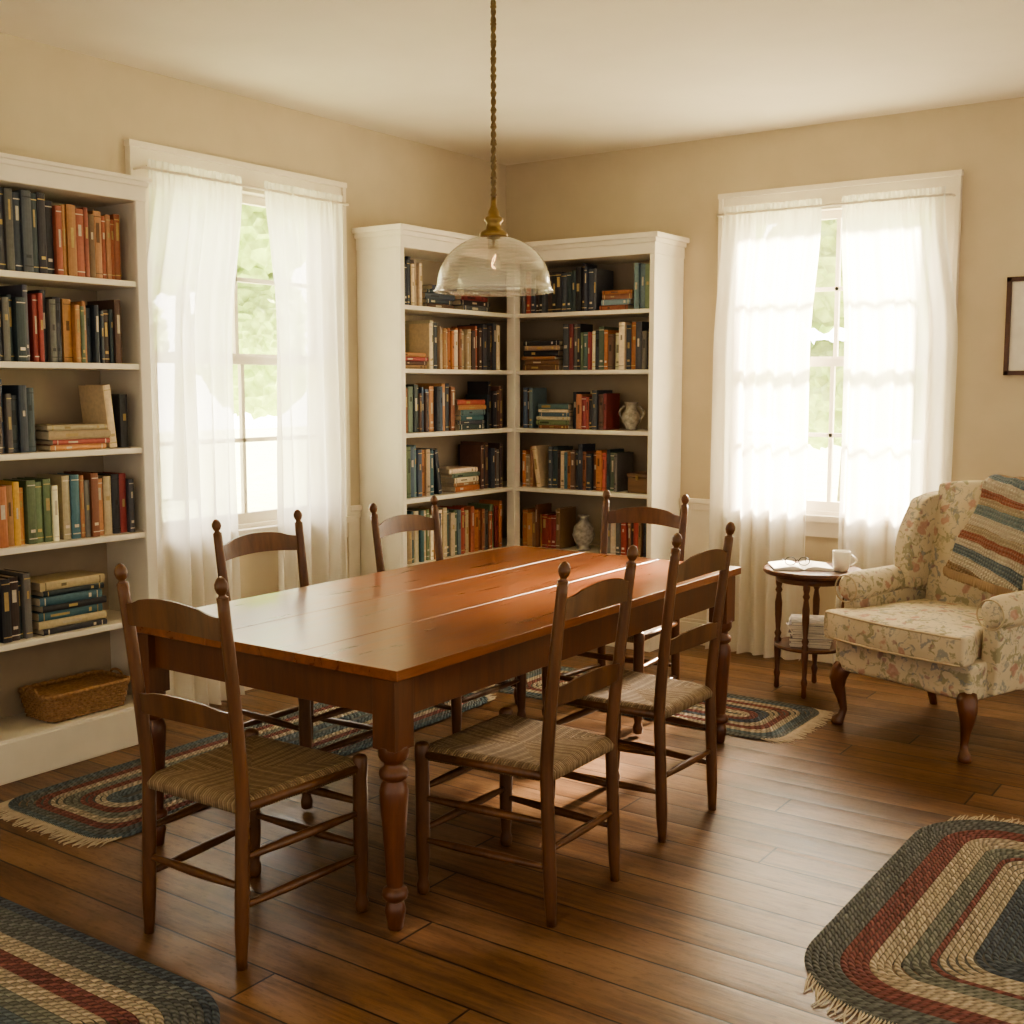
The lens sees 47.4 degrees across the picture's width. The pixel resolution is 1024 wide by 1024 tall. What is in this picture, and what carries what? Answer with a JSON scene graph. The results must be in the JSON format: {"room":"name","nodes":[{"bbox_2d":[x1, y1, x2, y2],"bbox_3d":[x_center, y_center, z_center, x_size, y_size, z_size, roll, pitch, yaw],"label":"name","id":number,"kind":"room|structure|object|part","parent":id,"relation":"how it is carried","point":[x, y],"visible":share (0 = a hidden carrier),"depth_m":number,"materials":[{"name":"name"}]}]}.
{"room":"dining room","nodes":[
{"label":"dining room","id":0,"kind":"room"},
{"bbox_2d":[0,32,505,598],"bbox_3d":[-2.304,-0.420,4.513,0.150,2.920,7.950,4,8,35],"label":"wall","id":1,"kind":"structure","parent":0,"point":[59,105],"depth_m":5.69,"materials":[{"name":"paint"}]},
{"bbox_2d":[124,139,355,538],"bbox_3d":[-1.345,-0.750,5.797,0.205,1.900,1.410,4,8,35],"label":"window","id":2,"kind":"structure","parent":1,"relation":"in","point":[137,153],"depth_m":5.82,"materials":[{"name":"paint"}]},
{"bbox_2d":[133,166,348,205],"bbox_3d":[-1.263,-1.562,5.625,0.075,0.014,1.301,4,8,35],"label":"curtain rod","id":3,"kind":"object","parent":2,"relation":"attached to","point":[139,167],"visible":0.88,"depth_m":5.52,"materials":[{"name":"paint"}]},
{"bbox_2d":[146,159,244,704],"bbox_3d":[-1.464,-0.320,5.414,0.103,2.503,0.655,4,8,35],"label":"sheer curtain","id":4,"kind":"object","parent":3,"relation":"hanging from","point":[194,224],"visible":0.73,"depth_m":5.38,"materials":[{"name":"white fabric"}]},
{"bbox_2d":[264,181,347,590],"bbox_3d":[-1.042,-0.385,6.010,0.096,2.503,0.551,5,8,37],"label":"sheer curtain","id":5,"kind":"object","parent":3,"relation":"hanging from","point":[306,235],"visible":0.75,"depth_m":5.98,"materials":[{"name":"white fabric"}]},
{"bbox_2d":[348,505,361,577],"bbox_3d":[-0.869,0.322,6.483,0.030,0.720,0.095,4,8,35],"label":"trim","id":6,"kind":"structure","parent":1,"relation":"attached to","point":[353,527],"depth_m":6.47,"materials":[{"name":"paint"}]},
{"bbox_2d":[0,645,1023,1023],"bbox_3d":[0.564,1.290,2.663,7.170,0.080,7.950,4,8,35],"label":"floor","id":7,"kind":"structure","parent":0,"point":[715,922],"depth_m":3.65,"materials":[{"name":"brown wood"}]},
{"bbox_2d":[0,152,157,785],"bbox_3d":[-2.105,-0.136,4.395,0.344,2.382,1.646,4,8,35],"label":"bookcase","id":8,"kind":"object","parent":7,"relation":"on","point":[29,747],"visible":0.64,"depth_m":4.87,"materials":[{"name":"paint"}]},
{"bbox_2d":[0,187,135,642],"bbox_3d":[-2.125,-0.164,4.376,0.229,2.100,1.509,4,8,35],"label":"books","id":9,"kind":"object","parent":8,"relation":"in","point":[37,236],"visible":0.96,"depth_m":4.64,"materials":[{"name":"paper"}]},
{"bbox_2d":[17,667,129,722],"bbox_3d":[-1.830,0.761,4.889,0.252,0.141,0.414,4,8,35],"label":"wicker basket","id":10,"kind":"object","parent":8,"relation":"on","point":[85,693],"visible":1,"depth_m":4.83,"materials":[{"name":"brown wicker"}]},
{"bbox_2d":[0,896,219,1023],"bbox_3d":[-1.772,1.217,2.909,2.038,0.011,1.240,4,8,35],"label":"braided rug","id":11,"kind":"object","parent":7,"relation":"on","point":[52,972],"visible":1,"depth_m":2.98,"materials":[{"name":"fabric"}]},
{"bbox_2d":[114,563,368,970],"bbox_3d":[-0.757,0.652,3.283,0.490,1.055,0.523,4,7,34],"label":"dining chair","id":12,"kind":"object","parent":7,"relation":"on","point":[250,773],"visible":1,"depth_m":3.19,"materials":[{"name":"brown wood"}]},
{"bbox_2d":[0,691,495,847],"bbox_3d":[-0.982,0.991,4.990,0.660,0.011,2.398,4,8,35],"label":"braided rug","id":13,"kind":"object","parent":7,"relation":"on","point":[104,805],"visible":0.38,"depth_m":4.38,"materials":[{"name":"fabric"}]},
{"bbox_2d":[211,509,372,809],"bbox_3d":[-0.799,0.529,4.489,0.523,1.018,0.529,4,8,35],"label":"dining chair","id":14,"kind":"object","parent":13,"relation":"on","point":[250,543],"visible":0.2,"depth_m":4.47,"materials":[{"name":"brown wood"}]},
{"bbox_2d":[369,495,525,733],"bbox_3d":[-0.291,0.457,5.205,0.523,1.007,0.529,4,8,35],"label":"dining chair","id":15,"kind":"object","parent":13,"relation":"on","point":[406,522],"visible":0.12,"depth_m":5.25,"materials":[{"name":"brown wood"}]},
{"bbox_2d":[136,545,740,930],"bbox_3d":[-0.145,0.675,4.429,1.169,0.762,2.230,4,8,35],"label":"dining table","id":16,"kind":"object","parent":7,"relation":"on","point":[393,645],"visible":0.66,"depth_m":3.77,"materials":[{"name":"brown wood"}]},
{"bbox_2d":[352,223,689,651],"bbox_3d":[0.079,-0.377,6.645,1.304,2.375,1.444,4,8,35],"label":"bookcase","id":17,"kind":"object","parent":7,"relation":"on","point":[381,250],"visible":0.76,"depth_m":6.75,"materials":[{"name":"paint"}]},
{"bbox_2d":[404,256,502,563],"bbox_3d":[-0.418,-0.406,6.798,0.226,2.056,0.985,4,8,35],"label":"books","id":18,"kind":"object","parent":17,"relation":"in","point":[474,527],"visible":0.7,"depth_m":6.75,"materials":[{"name":"paper"}]},
{"bbox_2d":[572,514,594,549],"bbox_3d":[0.434,0.123,7.054,0.140,0.210,0.140,4,8,35],"label":"ceramic vase","id":19,"kind":"object","parent":17,"relation":"on","point":[583,534],"visible":1,"depth_m":7.01,"materials":[{"name":"beige ceramic"}]},
{"bbox_2d":[521,263,649,556],"bbox_3d":[0.484,-0.434,7.000,0.894,2.070,0.229,4,8,35],"label":"books","id":20,"kind":"object","parent":17,"relation":"in","point":[588,287],"visible":0.77,"depth_m":6.91,"materials":[{"name":"paper"}]},
{"bbox_2d":[619,402,643,429],"bbox_3d":[0.696,-0.559,6.795,0.116,0.162,0.134,-2,6,-14],"label":"ceramic urn","id":21,"kind":"object","parent":17,"relation":"on","point":[631,417],"visible":1,"depth_m":6.76,"materials":[{"name":"beige ceramic"}]},
{"bbox_2d":[627,471,646,493],"bbox_3d":[0.767,-0.172,6.782,0.140,0.115,0.177,4,8,35],"label":"wooden box","id":22,"kind":"object","parent":17,"relation":"on","point":[637,481],"visible":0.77,"depth_m":6.72,"materials":[{"name":"brown wood"}]},
{"bbox_2d":[414,545,637,927],"bbox_3d":[0.054,0.626,3.526,0.523,1.055,0.490,4,7,34],"label":"dining chair","id":23,"kind":"object","parent":7,"relation":"on","point":[506,744],"visible":1,"depth_m":3.46,"materials":[{"name":"brown wood"}]},
{"bbox_2d":[544,521,734,842],"bbox_3d":[0.460,0.559,4.141,0.523,1.055,0.490,5,8,36],"label":"dining chair","id":24,"kind":"object","parent":7,"relation":"on","point":[658,697],"visible":0.73,"depth_m":4.01,"materials":[{"name":"brown wood"}]},
{"bbox_2d":[485,666,831,743],"bbox_3d":[0.672,0.914,5.701,1.718,0.011,0.626,4,8,35],"label":"braided rug","id":25,"kind":"object","parent":7,"relation":"on","point":[749,717],"visible":0.32,"depth_m":5.41,"materials":[{"name":"fabric"}]},
{"bbox_2d":[542,489,688,733],"bbox_3d":[0.494,0.431,5.393,0.529,1.018,0.523,4,8,35],"label":"dining chair","id":26,"kind":"object","parent":25,"relation":"on","point":[648,515],"visible":0.2,"depth_m":5.44,"materials":[{"name":"brown wood"}]},
{"bbox_2d":[763,561,860,698],"bbox_3d":[1.497,0.590,5.846,0.480,0.625,0.480,4,8,35],"label":"side table","id":27,"kind":"object","parent":7,"relation":"on","point":[807,579],"visible":0.69,"depth_m":5.71,"materials":[{"name":"brown wood"}]},
{"bbox_2d":[768,560,833,570],"bbox_3d":[1.441,0.267,5.826,0.290,0.019,0.210,0,6,4],"label":"open book","id":28,"kind":"object","parent":27,"relation":"on","point":[777,565],"visible":0.95,"depth_m":5.77,"materials":[{"name":"paper"}]},
{"bbox_2d":[783,557,809,565],"bbox_3d":[1.414,0.236,5.809,0.126,0.044,0.130,1,6,7],"label":"eyeglasses","id":29,"kind":"object","parent":28,"relation":"on","point":[787,557],"visible":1,"depth_m":5.75,"materials":[{"name":"metal"}]},
{"bbox_2d":[786,614,832,648],"bbox_3d":[1.494,0.597,5.848,0.234,0.122,0.262,1,6,12],"label":"magazine stack","id":30,"kind":"object","parent":27,"relation":"on","point":[816,638],"visible":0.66,"depth_m":5.74,"materials":[{"name":"paper"}]},
{"bbox_2d":[832,550,857,571],"bbox_3d":[1.625,0.239,5.717,0.111,0.098,0.088,-2,7,-20],"label":"coffee mug","id":31,"kind":"object","parent":27,"relation":"on","point":[841,559],"visible":1,"depth_m":5.68,"materials":[{"name":"beige ceramic"}]},
{"bbox_2d":[803,814,1023,1023],"bbox_3d":[1.517,1.174,3.311,1.020,0.011,1.698,4,8,35],"label":"braided rug","id":32,"kind":"object","parent":7,"relation":"on","point":[947,908],"visible":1,"depth_m":3.23,"materials":[{"name":"fabric"}]},
{"bbox_2d":[824,480,1023,763],"bbox_3d":[1.930,0.430,5.153,0.879,1.107,0.884,-4,7,-34],"label":"armchair","id":33,"kind":"object","parent":7,"relation":"on","point":[948,637],"visible":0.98,"depth_m":5.05,"materials":[{"name":"fabric"}]},
{"bbox_3d":[1.756,0.502,5.474,0.500,0.340,0.103,-4,7,-34],"label":"arm panel","id":34,"kind":"part","parent":33,"relation":"part of","materials":[{"name":"fabric"}]},
{"bbox_2d":[824,598,983,666],"bbox_3d":[1.852,0.501,5.109,0.691,0.149,0.720,-4,7,-34],"label":"seat cushion","id":35,"kind":"object","parent":33,"relation":"on","point":[944,632],"depth_m":4.94,"materials":[{"name":"fabric"}]},
{"bbox_3d":[1.898,0.647,5.155,0.655,0.160,0.700,-4,7,-34],"label":"seat","id":36,"kind":"part","parent":33,"relation":"part of","materials":[{"name":"fabric"}]},
{"bbox_2d":[943,474,1023,595],"bbox_3d":[2.225,0.110,5.166,0.298,0.541,0.535,-4,7,-34],"label":"throw blanket","id":37,"kind":"object","parent":33,"relation":"on","point":[987,555],"visible":0.87,"depth_m":5.12,"materials":[{"name":"multicoloured fabric"}]},
{"bbox_3d":[2.151,0.565,4.888,0.500,0.340,0.103,-4,7,-34],"label":"arm panel","id":38,"kind":"part","parent":33,"relation":"part of","materials":[{"name":"fabric"}]},
{"bbox_2d":[0,0,1023,165],"bbox_3d":[0.564,-1.702,2.338,7.170,0.100,7.950,4,8,35],"label":"ceiling","id":39,"kind":"structure","parent":0,"point":[574,78],"depth_m":4.93,"materials":[{"name":"paint"}]},
{"bbox_2d":[433,0,553,296],"bbox_3d":[-0.062,-1.279,3.885,0.407,1.077,0.407,4,8,35],"label":"pendant lamp","id":40,"kind":"object","parent":39,"relation":"hanging from","point":[493,232],"visible":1,"depth_m":3.88,"materials":[{"name":"clear glass"}]},
{"bbox_3d":[-0.062,-0.835,3.933,0.407,0.184,0.407,4,8,35],"label":"lamp shade","id":41,"kind":"part","parent":40,"relation":"part of","materials":[{"name":"clear glass"}]},
{"bbox_3d":[-0.062,-1.349,3.877,0.124,0.935,0.124,4,8,35],"label":"cord and fitting","id":42,"kind":"part","parent":40,"relation":"part of","materials":[{"name":"gold metal"}]},
{"bbox_2d":[506,97,1023,614],"bbox_3d":[2.873,-0.541,5.627,7.020,2.920,0.150,4,8,35],"label":"wall","id":43,"kind":"structure","parent":0,"point":[674,188],"depth_m":6.31,"materials":[{"name":"paint"}]},
{"bbox_2d":[679,497,709,620],"bbox_3d":[1.083,0.279,6.875,0.215,0.720,0.030,4,8,35],"label":"trim","id":44,"kind":"structure","parent":43,"relation":"attached to","point":[697,531],"depth_m":6.86,"materials":[{"name":"paint"}]},
{"bbox_2d":[708,169,963,537],"bbox_3d":[1.750,-0.812,6.360,1.360,1.900,0.205,4,8,35],"label":"window","id":45,"kind":"structure","parent":43,"relation":"in","point":[825,521],"depth_m":6.32,"materials":[{"name":"paint"}]},
{"bbox_2d":[717,193,955,217],"bbox_3d":[1.684,-1.622,6.178,1.271,0.014,0.075,4,8,35],"label":"curtain rod","id":46,"kind":"object","parent":45,"relation":"attached to","point":[941,194],"visible":0.98,"depth_m":6.11,"materials":[{"name":"paint"}]},
{"bbox_2d":[705,198,821,659],"bbox_3d":[1.387,-0.435,6.473,0.608,2.503,0.110,4,8,35],"label":"sheer curtain","id":47,"kind":"object","parent":46,"relation":"hanging from","point":[769,260],"visible":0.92,"depth_m":6.47,"materials":[{"name":"white fabric"}]},
{"bbox_2d":[833,186,957,663],"bbox_3d":[1.981,-0.390,6.060,0.624,2.503,0.105,4,8,35],"label":"sheer curtain","id":48,"kind":"object","parent":46,"relation":"hanging from","point":[901,327],"visible":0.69,"depth_m":6.03,"materials":[{"name":"white fabric"}]},
{"bbox_2d":[680,618,1023,689],"bbox_3d":[3.346,0.883,5.343,5.745,0.150,0.018,4,8,35],"label":"baseboard","id":49,"kind":"structure","parent":43,"relation":"attached to","point":[686,624],"depth_m":6.90,"materials":[{"name":"paint"}]},
{"bbox_2d":[1003,276,1023,374],"bbox_3d":[2.614,-0.907,5.662,0.410,0.480,0.025,4,8,35],"label":"framed picture","id":50,"kind":"object","parent":43,"relation":"attached to","point":[1013,363],"visible":1,"depth_m":5.75,"materials":[{"name":"brown wood"}]},
{"label":"outside","id":51,"kind":"structure","parent":0,"visible":0},
{"bbox_2d":[235,427,841,512],"bbox_3d":[0.475,0.022,18.130,60.000,0.100,50.000,4,8,35],"label":"lawn","id":52,"kind":"structure","parent":51,"point":[261,457],"depth_m":26.27,"materials":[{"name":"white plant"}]},
{"bbox_2d":[232,204,276,419],"bbox_3d":[-5.408,-3.415,19.643,4.312,6.423,3.728,1,6,6],"label":"tree","id":53,"kind":"object","parent":52,"relation":"on","point":[257,321],"visible":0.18,"depth_m":19.15,"materials":[{"name":"green plant"}]},
{"bbox_2d":[808,219,843,501],"bbox_3d":[4.432,-2.168,14.649,3.450,5.019,2.965,4,8,35],"label":"tree","id":54,"kind":"object","parent":52,"relation":"on","point":[824,302],"visible":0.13,"depth_m":13.87,"materials":[{"name":"green plant"}]}
]}

